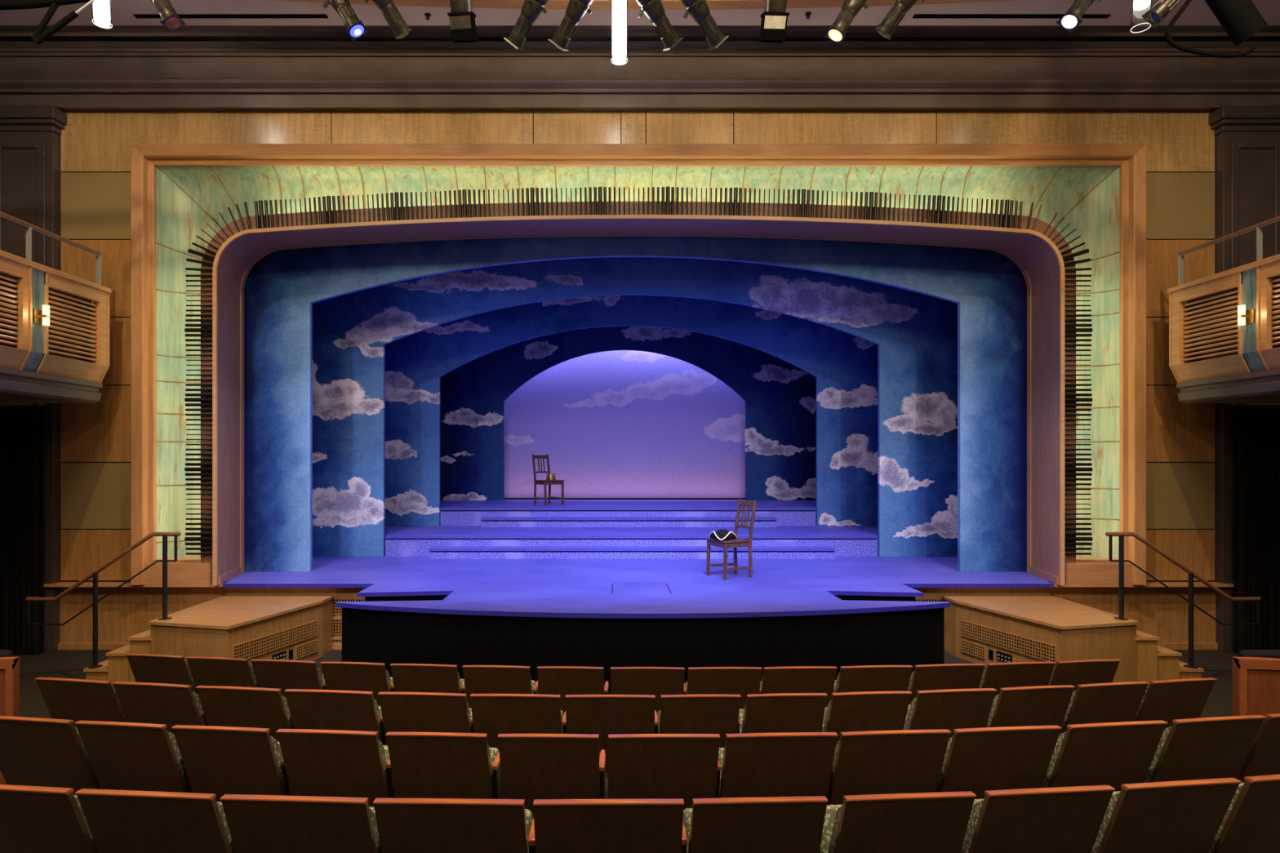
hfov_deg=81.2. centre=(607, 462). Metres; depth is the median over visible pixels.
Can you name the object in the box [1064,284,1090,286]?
pipe
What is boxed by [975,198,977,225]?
pipe
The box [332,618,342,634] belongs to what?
air vent
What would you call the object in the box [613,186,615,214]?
pipe
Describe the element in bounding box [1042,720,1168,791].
seat
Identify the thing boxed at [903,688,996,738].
seat
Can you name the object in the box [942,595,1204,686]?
stairs
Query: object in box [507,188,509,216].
pipe
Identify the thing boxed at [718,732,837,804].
seat
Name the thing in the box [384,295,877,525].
portal
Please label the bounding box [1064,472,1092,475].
pipe
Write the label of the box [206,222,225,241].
pipe
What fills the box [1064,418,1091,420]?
pipe
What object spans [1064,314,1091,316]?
pipe
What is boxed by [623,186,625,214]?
pipe
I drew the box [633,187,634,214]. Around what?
pipe
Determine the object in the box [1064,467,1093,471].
pipe
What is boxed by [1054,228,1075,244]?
pipe
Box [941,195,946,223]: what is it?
pipe
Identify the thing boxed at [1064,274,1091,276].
pipe
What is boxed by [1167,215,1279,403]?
balcony
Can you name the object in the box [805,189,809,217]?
pipe
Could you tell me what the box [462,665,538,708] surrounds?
seat
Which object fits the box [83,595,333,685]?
stairs
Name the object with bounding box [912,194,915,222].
pipe
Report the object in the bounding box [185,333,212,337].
pipe
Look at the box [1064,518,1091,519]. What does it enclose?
pipe
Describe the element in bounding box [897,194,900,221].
pipe
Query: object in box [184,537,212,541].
pipe
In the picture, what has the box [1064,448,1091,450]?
pipe
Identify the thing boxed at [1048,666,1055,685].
cushion
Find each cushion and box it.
[75,727,97,784]
[75,796,98,852]
[111,686,126,722]
[167,731,186,786]
[185,661,195,693]
[192,691,204,725]
[217,803,235,852]
[248,664,257,687]
[271,736,284,791]
[281,695,292,728]
[316,666,324,689]
[368,808,380,852]
[373,698,382,744]
[378,740,388,793]
[386,669,391,692]
[457,672,462,693]
[466,702,471,733]
[488,745,493,792]
[688,817,691,852]
[719,746,724,798]
[741,702,746,733]
[822,700,831,732]
[827,805,842,852]
[831,740,839,787]
[834,672,839,693]
[904,697,915,729]
[907,671,914,691]
[937,737,952,792]
[960,800,983,852]
[978,668,986,688]
[986,694,999,727]
[1042,732,1065,787]
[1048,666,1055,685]
[1058,690,1076,735]
[1090,792,1119,852]
[1133,687,1148,721]
[1143,726,1171,782]
[1208,785,1243,852]
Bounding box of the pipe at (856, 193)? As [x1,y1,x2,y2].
[854,191,857,218]
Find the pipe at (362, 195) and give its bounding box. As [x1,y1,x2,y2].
[362,195,364,222]
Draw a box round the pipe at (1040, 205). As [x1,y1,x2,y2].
[1032,204,1041,230]
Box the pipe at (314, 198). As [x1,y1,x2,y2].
[313,197,317,224]
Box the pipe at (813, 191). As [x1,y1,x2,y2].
[811,190,814,217]
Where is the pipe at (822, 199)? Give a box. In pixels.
[821,190,823,217]
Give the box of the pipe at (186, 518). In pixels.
[186,518,212,519]
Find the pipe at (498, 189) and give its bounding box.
[497,189,499,216]
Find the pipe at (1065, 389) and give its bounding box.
[1064,388,1091,391]
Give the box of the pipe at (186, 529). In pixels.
[185,528,212,530]
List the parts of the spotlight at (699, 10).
gel frame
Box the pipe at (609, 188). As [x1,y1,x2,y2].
[608,186,611,214]
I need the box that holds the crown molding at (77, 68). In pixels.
[0,25,1279,111]
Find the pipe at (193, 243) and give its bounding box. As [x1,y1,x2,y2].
[191,242,216,254]
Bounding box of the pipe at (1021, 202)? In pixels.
[1017,200,1022,228]
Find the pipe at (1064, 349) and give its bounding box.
[1064,349,1091,351]
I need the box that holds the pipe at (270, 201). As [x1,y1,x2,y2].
[269,200,274,227]
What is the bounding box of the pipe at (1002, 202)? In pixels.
[998,199,1004,226]
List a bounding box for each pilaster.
[0,105,66,651]
[1208,105,1279,651]
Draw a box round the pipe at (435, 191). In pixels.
[435,191,437,218]
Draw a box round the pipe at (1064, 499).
[1064,498,1090,499]
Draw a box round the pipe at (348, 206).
[347,195,351,222]
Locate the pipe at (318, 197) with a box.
[317,196,322,224]
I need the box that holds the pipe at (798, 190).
[796,189,799,217]
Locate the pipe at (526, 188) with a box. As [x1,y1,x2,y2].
[525,187,529,215]
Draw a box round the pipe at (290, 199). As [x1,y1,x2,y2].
[289,199,293,226]
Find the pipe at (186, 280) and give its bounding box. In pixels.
[186,280,212,281]
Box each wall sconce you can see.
[33,304,50,332]
[1236,304,1254,332]
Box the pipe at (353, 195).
[352,195,355,222]
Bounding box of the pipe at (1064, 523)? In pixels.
[1064,523,1091,524]
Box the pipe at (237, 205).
[235,204,245,230]
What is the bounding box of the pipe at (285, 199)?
[284,199,288,226]
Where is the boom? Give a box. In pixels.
[0,0,94,44]
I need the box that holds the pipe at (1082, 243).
[1060,242,1084,254]
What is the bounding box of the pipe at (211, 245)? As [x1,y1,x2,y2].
[195,235,218,249]
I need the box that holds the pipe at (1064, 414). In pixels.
[1064,413,1091,415]
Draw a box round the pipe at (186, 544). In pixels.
[185,542,212,545]
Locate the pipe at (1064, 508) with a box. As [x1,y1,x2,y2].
[1064,508,1090,509]
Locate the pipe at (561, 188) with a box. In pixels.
[560,187,562,215]
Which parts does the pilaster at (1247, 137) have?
panel moulding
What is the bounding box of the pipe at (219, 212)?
[218,212,233,235]
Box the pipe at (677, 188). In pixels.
[675,186,679,214]
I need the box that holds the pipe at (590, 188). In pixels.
[589,186,591,214]
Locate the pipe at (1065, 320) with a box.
[1064,319,1091,321]
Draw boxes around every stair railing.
[25,532,180,668]
[1105,532,1261,668]
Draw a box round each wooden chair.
[532,454,564,505]
[705,499,756,580]
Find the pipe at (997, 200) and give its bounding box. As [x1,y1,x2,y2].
[994,199,998,226]
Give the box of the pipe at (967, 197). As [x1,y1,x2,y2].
[965,197,968,225]
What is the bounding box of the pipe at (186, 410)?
[185,408,212,411]
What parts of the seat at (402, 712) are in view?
tip seat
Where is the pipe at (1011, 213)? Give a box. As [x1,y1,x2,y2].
[1008,200,1013,227]
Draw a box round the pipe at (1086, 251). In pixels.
[1062,248,1088,260]
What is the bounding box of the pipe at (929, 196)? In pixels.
[926,195,930,222]
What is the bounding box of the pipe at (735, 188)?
[733,186,737,215]
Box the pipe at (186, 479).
[185,478,212,480]
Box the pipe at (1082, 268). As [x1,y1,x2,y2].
[1064,267,1091,271]
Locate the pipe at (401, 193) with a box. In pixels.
[400,191,404,220]
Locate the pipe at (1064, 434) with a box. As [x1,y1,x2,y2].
[1064,434,1090,435]
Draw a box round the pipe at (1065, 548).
[1064,547,1091,550]
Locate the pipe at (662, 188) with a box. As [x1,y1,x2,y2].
[661,186,664,214]
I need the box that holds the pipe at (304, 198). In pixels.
[304,198,306,225]
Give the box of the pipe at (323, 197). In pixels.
[322,195,327,224]
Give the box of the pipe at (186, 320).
[185,319,212,321]
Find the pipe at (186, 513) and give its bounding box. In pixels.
[186,513,212,515]
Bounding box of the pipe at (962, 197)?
[960,197,964,224]
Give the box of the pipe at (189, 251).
[187,248,214,260]
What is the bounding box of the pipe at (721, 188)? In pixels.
[720,187,722,215]
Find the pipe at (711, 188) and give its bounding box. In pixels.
[710,187,711,215]
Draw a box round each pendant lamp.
[91,0,112,28]
[610,0,627,65]
[1130,0,1152,32]
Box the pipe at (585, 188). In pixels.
[584,186,586,214]
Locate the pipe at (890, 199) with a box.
[888,193,891,220]
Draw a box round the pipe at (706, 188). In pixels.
[705,187,706,214]
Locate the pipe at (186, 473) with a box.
[185,472,212,475]
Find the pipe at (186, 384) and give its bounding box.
[185,383,212,386]
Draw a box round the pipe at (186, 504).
[186,503,212,504]
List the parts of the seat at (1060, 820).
tip seat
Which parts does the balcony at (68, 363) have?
rail post, handrail, balcony cornice, rail, panel, rail post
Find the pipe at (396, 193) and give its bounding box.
[394,191,399,220]
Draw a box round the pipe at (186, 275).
[185,274,212,276]
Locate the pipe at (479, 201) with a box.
[478,189,480,217]
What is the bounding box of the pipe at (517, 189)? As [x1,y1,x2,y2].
[516,188,519,216]
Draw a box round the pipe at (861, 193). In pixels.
[859,191,862,219]
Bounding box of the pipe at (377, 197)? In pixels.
[376,193,379,221]
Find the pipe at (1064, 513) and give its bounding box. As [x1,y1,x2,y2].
[1064,513,1090,515]
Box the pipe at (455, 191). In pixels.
[453,190,457,217]
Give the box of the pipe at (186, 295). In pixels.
[186,295,212,296]
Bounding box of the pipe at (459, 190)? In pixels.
[457,189,462,217]
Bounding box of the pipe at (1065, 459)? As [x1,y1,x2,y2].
[1064,457,1091,460]
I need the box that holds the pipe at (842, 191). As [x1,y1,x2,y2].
[840,191,842,218]
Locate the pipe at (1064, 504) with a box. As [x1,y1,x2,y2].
[1064,503,1090,504]
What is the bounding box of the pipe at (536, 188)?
[535,187,538,215]
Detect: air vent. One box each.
[332,598,364,614]
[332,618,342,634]
[332,639,342,643]
[915,598,943,601]
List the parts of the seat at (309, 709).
tip seat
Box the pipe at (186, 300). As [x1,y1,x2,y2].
[186,300,212,301]
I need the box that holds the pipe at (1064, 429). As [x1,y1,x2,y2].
[1064,429,1090,430]
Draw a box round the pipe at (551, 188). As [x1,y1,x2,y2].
[551,187,552,215]
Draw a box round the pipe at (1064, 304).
[1064,304,1090,306]
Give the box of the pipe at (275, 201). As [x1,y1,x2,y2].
[274,200,278,226]
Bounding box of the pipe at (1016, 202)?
[1013,200,1017,228]
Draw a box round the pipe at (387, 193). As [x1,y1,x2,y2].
[386,192,389,220]
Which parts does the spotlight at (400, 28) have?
gel frame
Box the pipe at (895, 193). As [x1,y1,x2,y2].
[893,193,896,221]
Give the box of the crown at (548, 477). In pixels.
[546,473,556,479]
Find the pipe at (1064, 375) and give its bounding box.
[1064,374,1090,375]
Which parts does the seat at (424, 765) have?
tip seat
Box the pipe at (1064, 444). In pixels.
[1064,444,1090,445]
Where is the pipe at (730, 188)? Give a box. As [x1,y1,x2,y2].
[728,187,732,215]
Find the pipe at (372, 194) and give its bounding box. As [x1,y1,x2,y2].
[372,194,374,221]
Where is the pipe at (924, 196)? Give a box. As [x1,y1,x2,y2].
[921,195,925,222]
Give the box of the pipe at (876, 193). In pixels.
[873,191,877,220]
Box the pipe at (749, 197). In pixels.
[748,188,751,215]
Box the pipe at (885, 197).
[883,192,886,220]
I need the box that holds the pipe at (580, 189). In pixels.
[579,187,582,214]
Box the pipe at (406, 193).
[404,191,408,219]
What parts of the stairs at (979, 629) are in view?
connector panel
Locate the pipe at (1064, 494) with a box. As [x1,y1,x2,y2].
[1064,493,1091,494]
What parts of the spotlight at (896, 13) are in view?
gel frame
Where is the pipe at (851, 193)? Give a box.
[849,191,853,218]
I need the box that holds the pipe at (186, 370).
[186,369,212,370]
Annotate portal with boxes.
[244,236,1026,571]
[312,257,957,556]
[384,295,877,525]
[440,325,816,500]
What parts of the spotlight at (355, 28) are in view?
gel frame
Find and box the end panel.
[0,649,19,784]
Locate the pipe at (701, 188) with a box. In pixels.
[701,187,702,214]
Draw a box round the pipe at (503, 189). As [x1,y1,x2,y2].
[502,189,504,216]
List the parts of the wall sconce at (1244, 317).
lamp shade, plate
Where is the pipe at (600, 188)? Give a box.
[598,186,602,214]
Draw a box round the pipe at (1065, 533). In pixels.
[1064,532,1092,535]
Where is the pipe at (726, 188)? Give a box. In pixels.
[724,187,727,215]
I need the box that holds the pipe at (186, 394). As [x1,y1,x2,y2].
[185,393,212,396]
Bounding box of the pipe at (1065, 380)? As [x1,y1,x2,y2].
[1064,378,1091,381]
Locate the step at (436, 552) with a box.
[428,546,835,559]
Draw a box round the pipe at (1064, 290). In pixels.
[1064,289,1090,291]
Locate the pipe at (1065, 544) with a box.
[1064,542,1092,545]
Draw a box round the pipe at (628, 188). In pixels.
[628,187,629,214]
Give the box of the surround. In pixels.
[130,143,1146,585]
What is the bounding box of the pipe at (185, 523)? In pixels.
[185,523,212,524]
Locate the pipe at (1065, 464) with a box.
[1064,462,1092,466]
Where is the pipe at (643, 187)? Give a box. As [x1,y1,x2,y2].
[643,186,644,214]
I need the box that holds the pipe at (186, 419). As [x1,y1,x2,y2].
[186,418,212,420]
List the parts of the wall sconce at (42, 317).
plate, lamp shade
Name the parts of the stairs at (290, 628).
connector panel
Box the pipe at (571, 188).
[570,187,572,214]
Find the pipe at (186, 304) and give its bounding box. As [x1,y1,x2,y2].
[186,304,212,306]
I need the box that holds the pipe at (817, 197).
[816,190,818,217]
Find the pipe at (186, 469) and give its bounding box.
[184,467,212,471]
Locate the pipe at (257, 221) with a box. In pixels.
[254,200,259,228]
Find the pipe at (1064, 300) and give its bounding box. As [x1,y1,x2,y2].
[1064,300,1090,301]
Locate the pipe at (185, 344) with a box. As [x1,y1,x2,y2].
[185,344,212,346]
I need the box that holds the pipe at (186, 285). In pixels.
[186,284,212,286]
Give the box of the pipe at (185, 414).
[185,413,212,415]
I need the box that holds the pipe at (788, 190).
[786,189,790,217]
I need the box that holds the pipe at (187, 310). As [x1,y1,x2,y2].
[186,309,212,311]
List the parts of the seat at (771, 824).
tip seat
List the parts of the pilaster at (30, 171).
panel moulding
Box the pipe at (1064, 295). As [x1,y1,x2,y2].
[1064,295,1090,296]
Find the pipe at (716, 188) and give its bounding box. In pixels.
[715,187,717,215]
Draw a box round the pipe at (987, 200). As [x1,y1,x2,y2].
[984,199,988,226]
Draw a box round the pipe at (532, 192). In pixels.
[529,187,534,215]
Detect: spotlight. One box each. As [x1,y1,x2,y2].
[151,0,186,32]
[322,0,368,40]
[364,0,411,39]
[447,0,477,42]
[503,0,548,50]
[547,0,593,51]
[635,0,683,51]
[680,0,728,50]
[759,0,789,43]
[824,0,868,44]
[875,0,924,39]
[1056,0,1101,32]
[1141,0,1180,27]
[1164,0,1267,57]
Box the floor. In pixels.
[12,649,1238,799]
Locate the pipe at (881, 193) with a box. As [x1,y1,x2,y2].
[878,192,882,220]
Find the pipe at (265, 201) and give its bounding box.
[264,200,269,227]
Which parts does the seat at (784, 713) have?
tip seat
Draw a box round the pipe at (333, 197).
[332,195,337,223]
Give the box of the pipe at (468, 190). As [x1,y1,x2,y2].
[467,189,471,217]
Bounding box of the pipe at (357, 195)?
[357,195,359,222]
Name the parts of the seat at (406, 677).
tip seat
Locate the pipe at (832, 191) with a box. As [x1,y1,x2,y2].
[831,191,832,217]
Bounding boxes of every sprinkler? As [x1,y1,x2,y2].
[424,13,431,19]
[804,11,811,18]
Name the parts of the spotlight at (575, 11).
gel frame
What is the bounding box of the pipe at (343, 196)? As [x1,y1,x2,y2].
[342,195,346,222]
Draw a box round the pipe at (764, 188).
[763,188,764,216]
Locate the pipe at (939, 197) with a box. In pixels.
[935,195,942,223]
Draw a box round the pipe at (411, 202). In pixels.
[409,191,413,219]
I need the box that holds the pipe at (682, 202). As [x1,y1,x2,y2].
[680,186,683,214]
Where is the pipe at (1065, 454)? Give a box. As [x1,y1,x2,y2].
[1064,453,1091,455]
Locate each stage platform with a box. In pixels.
[384,524,877,556]
[440,499,816,525]
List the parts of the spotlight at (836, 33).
gel frame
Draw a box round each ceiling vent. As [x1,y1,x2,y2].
[133,13,328,17]
[912,13,1111,17]
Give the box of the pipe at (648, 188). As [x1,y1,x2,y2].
[647,186,649,214]
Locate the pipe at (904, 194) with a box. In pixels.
[902,194,905,221]
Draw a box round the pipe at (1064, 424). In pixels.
[1064,423,1090,425]
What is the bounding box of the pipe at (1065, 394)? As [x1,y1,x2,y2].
[1064,393,1092,396]
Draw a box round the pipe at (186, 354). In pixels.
[186,354,212,355]
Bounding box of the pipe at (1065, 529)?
[1064,528,1091,530]
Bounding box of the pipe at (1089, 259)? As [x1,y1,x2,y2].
[1063,257,1090,266]
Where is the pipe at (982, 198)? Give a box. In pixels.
[979,198,982,226]
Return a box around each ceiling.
[0,0,1279,25]
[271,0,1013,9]
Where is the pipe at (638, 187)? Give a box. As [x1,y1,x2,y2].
[638,186,639,214]
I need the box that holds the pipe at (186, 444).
[186,444,212,445]
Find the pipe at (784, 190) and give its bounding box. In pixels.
[782,189,785,216]
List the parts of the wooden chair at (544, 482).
post, rail, rail, leg, post, seat, leg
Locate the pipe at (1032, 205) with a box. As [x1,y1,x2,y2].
[1026,202,1033,229]
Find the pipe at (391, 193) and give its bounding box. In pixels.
[390,192,394,220]
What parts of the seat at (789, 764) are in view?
tip seat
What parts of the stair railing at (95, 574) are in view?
post, rail, handrail, post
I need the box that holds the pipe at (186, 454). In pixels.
[185,453,212,455]
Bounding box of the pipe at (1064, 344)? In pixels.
[1064,344,1091,346]
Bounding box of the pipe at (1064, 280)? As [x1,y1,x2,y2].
[1064,280,1091,281]
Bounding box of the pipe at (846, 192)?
[844,191,847,218]
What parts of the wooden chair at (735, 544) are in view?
leg, leg, seat, post, rail, rail, post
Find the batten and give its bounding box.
[504,497,745,499]
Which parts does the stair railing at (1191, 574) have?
post, handrail, rail, post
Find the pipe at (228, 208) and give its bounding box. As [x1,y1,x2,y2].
[227,207,239,231]
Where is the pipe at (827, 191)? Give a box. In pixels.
[826,191,828,217]
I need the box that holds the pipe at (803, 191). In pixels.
[800,188,805,217]
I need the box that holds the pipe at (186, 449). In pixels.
[186,448,212,450]
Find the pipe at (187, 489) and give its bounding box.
[186,488,212,490]
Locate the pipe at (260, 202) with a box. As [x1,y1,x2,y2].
[258,200,264,228]
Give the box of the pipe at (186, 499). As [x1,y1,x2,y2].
[186,498,212,499]
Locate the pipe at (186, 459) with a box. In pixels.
[185,457,212,460]
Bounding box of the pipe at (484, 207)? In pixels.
[483,189,485,217]
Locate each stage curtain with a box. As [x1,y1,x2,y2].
[0,407,44,653]
[1233,407,1279,653]
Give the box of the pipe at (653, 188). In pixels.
[652,186,654,214]
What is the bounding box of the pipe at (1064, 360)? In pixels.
[1064,360,1090,360]
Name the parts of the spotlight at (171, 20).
gel frame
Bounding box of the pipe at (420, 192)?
[420,191,422,218]
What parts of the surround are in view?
reveal skirting, reveal skirting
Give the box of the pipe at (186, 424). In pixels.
[186,423,212,425]
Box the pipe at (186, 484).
[185,483,212,485]
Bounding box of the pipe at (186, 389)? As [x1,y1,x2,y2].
[185,388,212,391]
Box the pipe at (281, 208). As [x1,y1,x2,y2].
[280,199,283,226]
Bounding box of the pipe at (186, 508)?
[186,508,212,509]
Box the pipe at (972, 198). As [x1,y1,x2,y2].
[970,198,973,225]
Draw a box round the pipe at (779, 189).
[777,189,779,216]
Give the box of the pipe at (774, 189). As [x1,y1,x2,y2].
[773,189,774,216]
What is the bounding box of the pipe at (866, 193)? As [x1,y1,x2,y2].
[863,191,867,219]
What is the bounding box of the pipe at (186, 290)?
[186,289,212,291]
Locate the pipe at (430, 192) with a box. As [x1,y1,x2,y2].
[430,191,432,218]
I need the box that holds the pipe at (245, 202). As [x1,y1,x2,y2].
[244,201,251,229]
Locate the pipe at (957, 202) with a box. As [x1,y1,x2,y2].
[955,196,959,224]
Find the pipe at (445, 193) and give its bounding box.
[444,191,447,217]
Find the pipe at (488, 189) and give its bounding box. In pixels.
[488,189,490,217]
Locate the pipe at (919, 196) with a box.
[917,195,920,222]
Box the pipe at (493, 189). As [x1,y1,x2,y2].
[493,189,494,216]
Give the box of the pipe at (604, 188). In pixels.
[603,186,606,214]
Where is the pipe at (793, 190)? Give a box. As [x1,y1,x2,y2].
[791,189,795,217]
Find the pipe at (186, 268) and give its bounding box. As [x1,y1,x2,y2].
[185,267,212,271]
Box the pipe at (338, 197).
[337,195,341,223]
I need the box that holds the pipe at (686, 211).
[685,187,688,214]
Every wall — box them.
[43,111,1233,649]
[1231,649,1279,719]
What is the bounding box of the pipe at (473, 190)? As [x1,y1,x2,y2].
[472,189,475,217]
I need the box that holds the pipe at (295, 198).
[294,198,297,226]
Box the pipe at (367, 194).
[367,194,369,221]
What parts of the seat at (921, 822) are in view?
tip seat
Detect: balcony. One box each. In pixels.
[0,211,111,403]
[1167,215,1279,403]
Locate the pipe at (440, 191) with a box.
[440,191,442,218]
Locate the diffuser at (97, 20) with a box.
[96,18,108,22]
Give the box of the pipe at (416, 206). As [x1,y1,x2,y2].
[415,191,417,219]
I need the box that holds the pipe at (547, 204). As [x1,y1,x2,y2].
[546,187,548,215]
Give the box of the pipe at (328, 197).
[326,195,332,223]
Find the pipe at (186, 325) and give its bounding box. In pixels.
[185,324,212,326]
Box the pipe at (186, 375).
[186,374,212,375]
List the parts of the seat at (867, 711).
tip seat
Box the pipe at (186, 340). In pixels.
[185,338,212,341]
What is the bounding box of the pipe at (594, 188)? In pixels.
[593,186,596,214]
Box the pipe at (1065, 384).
[1064,383,1091,386]
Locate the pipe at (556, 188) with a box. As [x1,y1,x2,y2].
[555,187,557,215]
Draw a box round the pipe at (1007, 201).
[1003,199,1009,227]
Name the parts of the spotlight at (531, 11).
gel frame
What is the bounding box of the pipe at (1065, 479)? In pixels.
[1064,478,1091,480]
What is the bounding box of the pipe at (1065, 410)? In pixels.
[1064,408,1091,411]
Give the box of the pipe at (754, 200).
[753,188,755,215]
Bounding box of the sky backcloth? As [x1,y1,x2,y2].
[504,350,745,497]
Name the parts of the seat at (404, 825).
tip seat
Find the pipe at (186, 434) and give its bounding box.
[186,434,212,435]
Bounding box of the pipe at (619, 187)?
[618,186,620,214]
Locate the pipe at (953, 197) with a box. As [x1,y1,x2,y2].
[951,196,955,224]
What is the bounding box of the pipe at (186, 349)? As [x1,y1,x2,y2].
[186,349,212,351]
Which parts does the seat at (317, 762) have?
tip seat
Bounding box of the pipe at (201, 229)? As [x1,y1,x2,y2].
[200,229,222,244]
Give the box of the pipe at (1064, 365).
[1064,364,1090,365]
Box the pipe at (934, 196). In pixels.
[931,195,936,222]
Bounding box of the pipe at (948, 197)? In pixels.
[946,195,950,223]
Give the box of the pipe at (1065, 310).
[1064,309,1091,311]
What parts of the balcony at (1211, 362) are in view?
rail post, panel, rail, balcony cornice, handrail, rail post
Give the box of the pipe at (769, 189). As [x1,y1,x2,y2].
[768,189,769,216]
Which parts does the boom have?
rod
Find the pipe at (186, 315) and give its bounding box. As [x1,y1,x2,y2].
[185,314,212,316]
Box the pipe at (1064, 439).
[1064,439,1090,439]
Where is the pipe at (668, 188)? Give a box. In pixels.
[666,186,670,214]
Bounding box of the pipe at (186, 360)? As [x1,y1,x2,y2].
[186,360,212,360]
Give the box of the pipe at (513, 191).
[511,188,514,216]
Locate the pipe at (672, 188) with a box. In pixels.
[671,186,674,214]
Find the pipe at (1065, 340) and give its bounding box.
[1064,338,1091,341]
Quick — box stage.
[221,555,1055,694]
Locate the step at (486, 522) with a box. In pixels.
[480,516,776,527]
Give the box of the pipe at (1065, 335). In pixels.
[1064,333,1092,337]
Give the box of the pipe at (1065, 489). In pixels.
[1064,488,1091,490]
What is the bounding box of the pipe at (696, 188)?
[696,187,697,214]
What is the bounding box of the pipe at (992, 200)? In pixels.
[989,199,993,226]
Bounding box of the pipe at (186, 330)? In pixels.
[184,328,212,332]
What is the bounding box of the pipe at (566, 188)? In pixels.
[565,187,567,215]
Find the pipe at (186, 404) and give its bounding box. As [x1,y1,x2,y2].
[185,403,212,406]
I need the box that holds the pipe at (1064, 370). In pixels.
[1064,369,1090,370]
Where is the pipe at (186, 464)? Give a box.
[185,462,212,466]
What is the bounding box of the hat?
[709,528,737,540]
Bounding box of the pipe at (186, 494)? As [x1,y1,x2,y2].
[186,493,212,494]
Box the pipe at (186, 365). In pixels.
[186,364,212,365]
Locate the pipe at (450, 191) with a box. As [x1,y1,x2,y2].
[448,190,452,217]
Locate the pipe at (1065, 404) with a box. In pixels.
[1064,403,1092,406]
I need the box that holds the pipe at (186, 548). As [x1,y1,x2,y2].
[185,547,212,550]
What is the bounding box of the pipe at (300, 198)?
[299,198,302,225]
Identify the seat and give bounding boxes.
[0,715,100,795]
[0,784,98,852]
[35,677,126,727]
[74,720,192,792]
[75,788,235,852]
[111,681,207,734]
[125,653,197,693]
[171,724,291,802]
[186,656,257,694]
[195,685,293,742]
[219,794,381,852]
[250,658,326,698]
[275,728,395,807]
[284,688,386,745]
[320,661,395,706]
[373,798,535,852]
[377,692,474,745]
[385,732,502,799]
[390,663,465,693]
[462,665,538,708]
[470,693,566,749]
[497,733,605,818]
[533,799,687,852]
[537,666,608,715]
[565,694,658,773]
[608,733,720,810]
[610,666,686,715]
[657,694,740,747]
[683,795,827,852]
[684,666,761,709]
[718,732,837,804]
[738,693,827,733]
[760,666,837,707]
[820,791,976,852]
[822,691,911,744]
[829,729,951,804]
[833,665,912,693]
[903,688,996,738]
[907,663,985,705]
[937,725,1062,799]
[960,785,1115,852]
[978,662,1055,697]
[986,684,1075,727]
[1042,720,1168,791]
[1048,659,1119,692]
[1058,681,1149,735]
[1090,777,1241,852]
[1133,677,1217,728]
[1143,715,1266,782]
[1208,774,1279,852]
[1236,713,1279,782]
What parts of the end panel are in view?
edge frame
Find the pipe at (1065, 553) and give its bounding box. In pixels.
[1064,552,1091,555]
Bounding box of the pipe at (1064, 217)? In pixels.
[1047,217,1064,237]
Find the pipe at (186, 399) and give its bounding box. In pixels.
[184,397,212,401]
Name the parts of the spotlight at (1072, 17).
gel frame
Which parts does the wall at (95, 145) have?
wood panel, wood panel, wood panel, fabric panel, fabric panel, wood panel, wood panel, wood panel, wood panel, wood panel, wood panel, panel, wood panel, wood panel, wood panel, wood panel, wood panel, wood panel, wood panel, wood panel, fabric panel, fabric panel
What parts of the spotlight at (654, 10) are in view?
gel frame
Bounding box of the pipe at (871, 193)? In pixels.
[868,191,873,219]
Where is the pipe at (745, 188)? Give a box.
[743,187,746,215]
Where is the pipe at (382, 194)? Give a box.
[381,193,384,221]
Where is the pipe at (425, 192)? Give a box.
[425,191,427,218]
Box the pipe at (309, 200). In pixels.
[308,197,311,225]
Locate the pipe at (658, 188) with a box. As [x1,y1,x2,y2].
[657,186,659,214]
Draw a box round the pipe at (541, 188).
[540,187,543,215]
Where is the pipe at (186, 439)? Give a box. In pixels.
[186,439,212,439]
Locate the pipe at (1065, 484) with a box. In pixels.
[1064,483,1091,485]
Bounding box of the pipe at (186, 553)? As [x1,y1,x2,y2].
[185,552,212,555]
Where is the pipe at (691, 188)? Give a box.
[691,187,693,214]
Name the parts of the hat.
hat crown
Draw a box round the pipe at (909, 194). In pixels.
[907,194,910,222]
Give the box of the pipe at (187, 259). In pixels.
[186,257,213,266]
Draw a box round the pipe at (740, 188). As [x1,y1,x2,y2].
[738,187,742,215]
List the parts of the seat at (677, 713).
tip seat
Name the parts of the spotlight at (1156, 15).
gel frame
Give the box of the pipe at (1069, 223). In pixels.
[1051,222,1070,240]
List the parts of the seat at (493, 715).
tip seat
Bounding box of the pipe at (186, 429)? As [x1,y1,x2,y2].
[186,429,212,430]
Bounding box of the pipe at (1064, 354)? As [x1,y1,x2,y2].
[1064,354,1090,355]
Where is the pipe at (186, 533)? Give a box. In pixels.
[185,532,212,535]
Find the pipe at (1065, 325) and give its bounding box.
[1064,324,1092,326]
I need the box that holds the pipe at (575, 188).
[575,187,577,214]
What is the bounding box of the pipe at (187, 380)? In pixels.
[186,378,212,381]
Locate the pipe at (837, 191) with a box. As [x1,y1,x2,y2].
[835,191,837,218]
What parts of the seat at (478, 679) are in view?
tip seat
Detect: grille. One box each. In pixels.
[232,620,317,658]
[295,640,317,659]
[960,620,1056,663]
[960,640,985,659]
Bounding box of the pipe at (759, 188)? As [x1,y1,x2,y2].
[758,188,760,216]
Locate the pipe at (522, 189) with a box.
[521,188,524,216]
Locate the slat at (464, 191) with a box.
[462,189,466,217]
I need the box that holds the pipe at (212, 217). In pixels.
[212,217,229,237]
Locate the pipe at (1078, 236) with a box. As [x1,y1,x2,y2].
[1057,235,1080,249]
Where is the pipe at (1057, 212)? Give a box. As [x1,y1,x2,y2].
[1043,212,1057,234]

